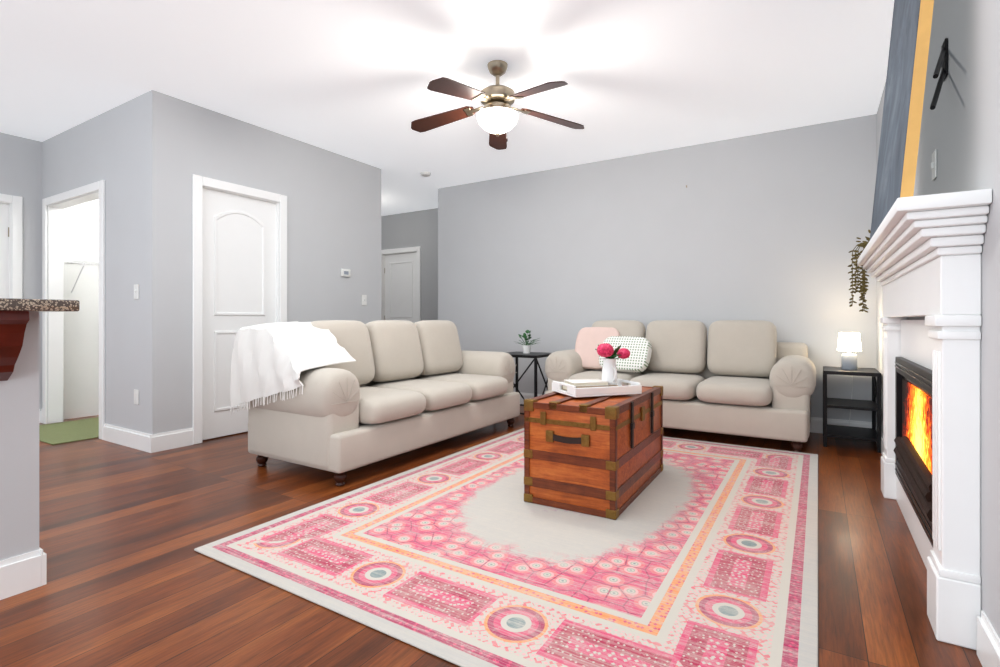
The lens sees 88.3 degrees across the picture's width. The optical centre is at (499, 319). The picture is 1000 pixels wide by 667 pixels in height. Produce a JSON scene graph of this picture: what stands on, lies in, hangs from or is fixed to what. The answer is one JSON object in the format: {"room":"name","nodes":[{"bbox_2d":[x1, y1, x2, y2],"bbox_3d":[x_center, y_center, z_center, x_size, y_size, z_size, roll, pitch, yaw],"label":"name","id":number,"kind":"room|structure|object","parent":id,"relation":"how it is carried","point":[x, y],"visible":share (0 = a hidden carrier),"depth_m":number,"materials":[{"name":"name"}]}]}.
{"room":"living room","nodes":[
{"label":"living room","id":0,"kind":"room"},
{"bbox_2d":[0,312,38,560],"bbox_3d":[-2.776,0.485,0.386,0.130,1.030,3.740,0,0,32],"label":"wall","id":1,"kind":"structure","parent":0,"point":[19,461],"depth_m":1.90,"materials":[{"name":"paint"}]},
{"bbox_2d":[0,549,40,599],"bbox_3d":[-2.714,0.932,0.348,0.016,0.135,3.740,0,0,32],"label":"baseboard","id":2,"kind":"structure","parent":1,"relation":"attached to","point":[19,574],"depth_m":1.89,"materials":[{"name":"white wood"}]},
{"bbox_2d":[0,298,79,380],"bbox_3d":[-2.729,0.074,0.387,0.550,0.290,3.770,0,0,32],"label":"bar","id":3,"kind":"object","parent":1,"relation":"on","point":[14,316],"visible":1,"depth_m":1.75,"materials":[{"name":"brown stone"}]},
{"bbox_2d":[39,547,46,585],"bbox_3d":[-1.782,0.932,1.980,0.146,0.135,0.016,0,0,32],"label":"baseboard","id":4,"kind":"structure","parent":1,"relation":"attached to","point":[43,568],"depth_m":1.94,"materials":[{"name":"white wood"}]},
{"bbox_2d":[0,132,98,419],"bbox_3d":[-5.431,-0.370,3.589,0.126,2.740,6.400,0,0,32],"label":"wall","id":5,"kind":"structure","parent":0,"point":[81,332],"depth_m":5.21,"materials":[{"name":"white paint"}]},
{"bbox_2d":[0,203,8,297],"bbox_3d":[-4.802,-0.051,4.529,0.114,2.087,0.750,0,0,32],"label":"door","id":6,"kind":"structure","parent":5,"relation":"in","point":[4,250],"depth_m":4.83,"materials":[{"name":"white wood"}]},
{"bbox_2d":[0,193,22,298],"bbox_3d":[-4.830,-0.085,4.547,0.139,2.170,0.900,0,0,32],"label":"door frame","id":7,"kind":"structure","parent":5,"relation":"attached to","point":[15,203],"depth_m":4.85,"materials":[{"name":"white wood"}]},
{"bbox_2d":[67,260,98,292],"bbox_3d":[-3.898,-0.431,5.639,0.327,0.310,1.265,0,0,32],"label":"wire shelf","id":8,"kind":"object","parent":5,"relation":"attached to","point":[86,261],"visible":0.19,"depth_m":5.14,"materials":[{"name":"white metal"}]},
{"bbox_2d":[42,93,144,432],"bbox_3d":[-3.621,-0.370,4.575,2.170,2.740,0.120,0,0,32],"label":"wall","id":9,"kind":"structure","parent":0,"point":[108,146],"depth_m":4.17,"materials":[{"name":"paint"}]},
{"bbox_2d":[42,180,104,439],"bbox_3d":[-3.831,-0.085,4.692,1.310,2.170,0.139,0,0,32],"label":"trim","id":10,"kind":"structure","parent":9,"relation":"attached to","point":[54,206],"depth_m":4.96,"materials":[{"name":"white wood"}]},
{"bbox_2d":[41,409,151,452],"bbox_3d":[-3.555,0.932,4.454,2.170,0.135,0.016,0,0,32],"label":"baseboard","id":11,"kind":"structure","parent":9,"relation":"attached to","point":[134,439],"depth_m":4.07,"materials":[{"name":"white wood"}]},
{"bbox_2d":[134,389,138,404],"bbox_3d":[-2.834,0.600,4.013,0.072,0.116,0.008,0,0,32],"label":"outlet","id":12,"kind":"object","parent":9,"relation":"attached to","point":[136,397],"visible":1,"depth_m":4.01,"materials":[{"name":"white plastic"}]},
{"bbox_2d":[134,284,138,298],"bbox_3d":[-2.836,-0.220,4.010,0.075,0.115,0.014,0,0,32],"label":"plate","id":13,"kind":"object","parent":9,"relation":"attached to","point":[136,291],"visible":1,"depth_m":4.01,"materials":[{"name":"white plastic"}]},
{"bbox_2d":[145,90,380,433],"bbox_3d":[-2.048,-0.370,4.944,0.120,2.740,2.400,0,0,32],"label":"wall","id":14,"kind":"structure","parent":0,"point":[333,214],"depth_m":4.46,"materials":[{"name":"paint"}]},
{"bbox_2d":[150,428,192,452],"bbox_3d":[-1.994,0.932,4.901,0.016,0.135,2.416,0,0,32],"label":"baseboard","id":15,"kind":"structure","parent":14,"relation":"attached to","point":[170,440],"depth_m":3.99,"materials":[{"name":"white wood"}]},
{"bbox_2d":[203,188,275,439],"bbox_3d":[-2.262,-0.051,4.512,0.114,2.087,0.710,0,0,32],"label":"door","id":16,"kind":"structure","parent":14,"relation":"in","point":[239,262],"depth_m":4.44,"materials":[{"name":"white wood"}]},
{"bbox_2d":[192,174,286,444],"bbox_3d":[-2.291,-0.085,4.529,0.139,2.170,0.860,0,0,32],"label":"door frame","id":17,"kind":"structure","parent":14,"relation":"attached to","point":[199,183],"depth_m":4.18,"materials":[{"name":"white wood"}]},
{"bbox_2d":[341,269,350,276],"bbox_3d":[-1.639,-0.500,5.467,0.023,0.080,0.120,0,0,32],"label":"thermostat","id":18,"kind":"object","parent":14,"relation":"attached to","point":[345,272],"visible":0.96,"depth_m":5.46,"materials":[{"name":"white plastic"}]},
{"bbox_2d":[361,295,366,304],"bbox_3d":[-1.501,-0.220,5.699,0.014,0.115,0.075,0,0,32],"label":"light switch","id":19,"kind":"object","parent":14,"relation":"attached to","point":[363,299],"visible":1,"depth_m":5.69,"materials":[{"name":"white plastic"}]},
{"bbox_2d":[381,208,437,320],"bbox_3d":[-1.916,-0.370,8.659,4.040,2.740,0.120,0,0,32],"label":"wall","id":20,"kind":"structure","parent":0,"point":[411,229],"depth_m":8.15,"materials":[{"name":"paint"}]},
{"bbox_2d":[384,252,415,322],"bbox_3d":[-1.633,-0.051,8.432,0.750,2.087,0.114,0,0,32],"label":"hall door","id":21,"kind":"structure","parent":20,"relation":"in","point":[400,285],"depth_m":8.45,"materials":[{"name":"white wood"}]},
{"bbox_2d":[381,246,420,321],"bbox_3d":[-1.615,-0.085,8.460,0.900,2.170,0.139,0,0,32],"label":"door frame","id":22,"kind":"structure","parent":20,"relation":"attached to","point":[417,249],"depth_m":8.28,"materials":[{"name":"white wood"}]},
{"bbox_2d":[0,0,893,215],"bbox_3d":[-1.664,-1.790,3.966,9.400,0.100,11.000,0,0,32],"label":"ceiling","id":23,"kind":"structure","parent":0,"point":[351,79],"depth_m":3.58,"materials":[{"name":"paint"}]},
{"bbox_2d":[420,171,430,176],"bbox_3d":[-0.880,-1.722,6.091,0.130,0.034,0.130,0,0,32],"label":"smoke detector","id":24,"kind":"object","parent":23,"relation":"attached to","point":[425,174],"visible":1,"depth_m":6.05,"materials":[{"name":"white plastic"}]},
{"bbox_2d":[411,60,583,149],"bbox_3d":[-0.053,-1.463,3.482,1.247,0.552,1.215,0,0,32],"label":"ceiling fan","id":25,"kind":"object","parent":23,"relation":"hanging from","point":[497,115],"visible":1,"depth_m":3.44,"materials":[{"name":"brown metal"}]},
{"bbox_2d":[0,406,981,666],"bbox_3d":[-1.664,1.050,3.966,9.400,0.100,11.000,0,0,32],"label":"floor","id":26,"kind":"structure","parent":0,"point":[134,580],"depth_m":2.06,"materials":[{"name":"brown wood"}]},
{"bbox_2d":[39,417,98,444],"bbox_3d":[-3.809,0.996,4.727,1.050,0.008,0.800,0,0,32],"label":"mat","id":27,"kind":"object","parent":26,"relation":"on","point":[66,432],"visible":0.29,"depth_m":4.58,"materials":[{"name":"green fabric"}]},
{"bbox_2d":[230,320,519,485],"bbox_3d":[-0.778,0.500,4.166,1.023,0.999,2.322,0,0,32],"label":"sofa","id":28,"kind":"object","parent":26,"relation":"on","point":[339,398],"visible":1,"depth_m":3.44,"materials":[{"name":"fabric"}]},
{"bbox_2d":[230,321,356,414],"bbox_3d":[-1.387,0.322,3.457,0.733,0.624,0.476,0,0,32],"label":"throw blanket","id":29,"kind":"object","parent":28,"relation":"on","point":[274,365],"depth_m":3.30,"materials":[{"name":"white fabric"}]},
{"bbox_2d":[194,428,817,666],"bbox_3d":[0.509,0.995,3.012,2.300,0.009,3.260,0,0,32],"label":"rug","id":30,"kind":"object","parent":26,"relation":"on","point":[696,553],"visible":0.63,"depth_m":2.11,"materials":[{"name":"pink fabric"}]},
{"bbox_2d":[524,385,662,519],"bbox_3d":[0.598,0.711,3.088,0.533,0.555,1.003,0,0,31],"label":"trunk","id":31,"kind":"object","parent":30,"relation":"on","point":[600,456],"visible":0.94,"depth_m":2.71,"materials":[{"name":"brown wood"}]},
{"bbox_2d":[552,343,641,397],"bbox_3d":[0.573,0.285,3.078,0.440,0.294,0.300,0,0,-20],"label":"tray","id":32,"kind":"object","parent":31,"relation":"on","point":[609,383],"visible":1,"depth_m":3.02,"materials":[{"name":"white ceramic"}]},
{"bbox_2d":[561,378,618,393],"bbox_3d":[0.538,0.392,3.087,0.283,0.056,0.219,0,0,-20],"label":"books","id":33,"kind":"object","parent":32,"relation":"on","point":[605,382],"depth_m":3.05,"materials":[{"name":"white paper"}]},
{"bbox_2d":[506,330,550,414],"bbox_3d":[0.270,0.551,5.404,0.500,0.897,0.480,0,0,32],"label":"side table","id":34,"kind":"object","parent":26,"relation":"on","point":[526,352],"visible":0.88,"depth_m":5.26,"materials":[{"name":"black metal"}]},
{"bbox_2d":[513,330,540,353],"bbox_3d":[0.311,0.226,5.406,0.286,0.246,0.247,0,0,32],"label":"potted plant","id":35,"kind":"object","parent":34,"relation":"on","point":[526,348],"depth_m":5.38,"materials":[{"name":"green plant"}]},
{"bbox_2d":[544,320,815,451],"bbox_3d":[1.575,0.500,4.739,2.273,0.999,0.980,0,0,32],"label":"sofa","id":36,"kind":"object","parent":26,"relation":"on","point":[752,378],"visible":0.85,"depth_m":4.43,"materials":[{"name":"fabric"}]},
{"bbox_2d":[823,333,880,452],"bbox_3d":[2.835,0.552,4.171,0.370,0.896,0.477,0,0,32],"label":"side table","id":37,"kind":"object","parent":26,"relation":"on","point":[849,342],"visible":1,"depth_m":4.08,"materials":[{"name":"black metal"}]},
{"bbox_2d":[848,0,991,649],"bbox_3d":[1.783,-0.310,2.340,0.263,2.620,1.926,0,0,32],"label":"fireplace mantel","id":38,"kind":"object","parent":26,"relation":"on","point":[919,256],"visible":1,"depth_m":1.66,"materials":[{"name":"white wood"}]},
{"bbox_2d":[848,226,891,312],"bbox_3d":[2.235,-0.300,3.118,0.216,0.512,0.127,0,0,32],"label":"hanging plant","id":39,"kind":"object","parent":38,"relation":"on","point":[863,289],"depth_m":3.12,"materials":[{"name":"green plant"}]},
{"bbox_2d":[438,114,876,422],"bbox_3d":[1.211,-0.370,5.634,4.700,2.740,0.120,0,0,32],"label":"wall","id":40,"kind":"structure","parent":0,"point":[771,226],"depth_m":5.19,"materials":[{"name":"paint"}]},
{"bbox_2d":[518,392,871,433],"bbox_3d":[1.168,0.932,5.580,4.684,0.135,0.016,0,0,32],"label":"baseboard","id":41,"kind":"structure","parent":40,"relation":"attached to","point":[816,424],"depth_m":4.54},
{"bbox_2d":[877,0,999,637],"bbox_3d":[1.063,-0.370,0.807,0.120,2.740,8.490,0,0,32],"label":"wall","id":42,"kind":"structure","parent":0,"point":[960,128],"depth_m":1.56,"materials":[{"name":"paint"}]},
{"bbox_2d":[931,149,936,180],"bbox_3d":[1.821,-0.650,2.166,0.014,0.115,0.075,0,0,32],"label":"light switch","id":43,"kind":"object","parent":42,"relation":"attached to","point":[934,165],"visible":1,"depth_m":2.15,"materials":[{"name":"white plastic"}]},
{"bbox_2d":[876,423,999,666],"bbox_3d":[0.973,0.932,0.792,0.016,0.135,8.370,0,0,32],"label":"baseboard","id":44,"kind":"structure","parent":42,"relation":"attached to","point":[988,646],"depth_m":1.46,"materials":[{"name":"white wood"}]},
{"bbox_2d":[930,38,947,109],"bbox_3d":[1.616,-0.902,1.891,0.332,0.336,0.025,0,0,-44],"label":"mount","id":45,"kind":"object","parent":42,"relation":"attached to","point":[942,64],"visible":1,"depth_m":1.90,"materials":[{"name":"black metal"}]}
]}

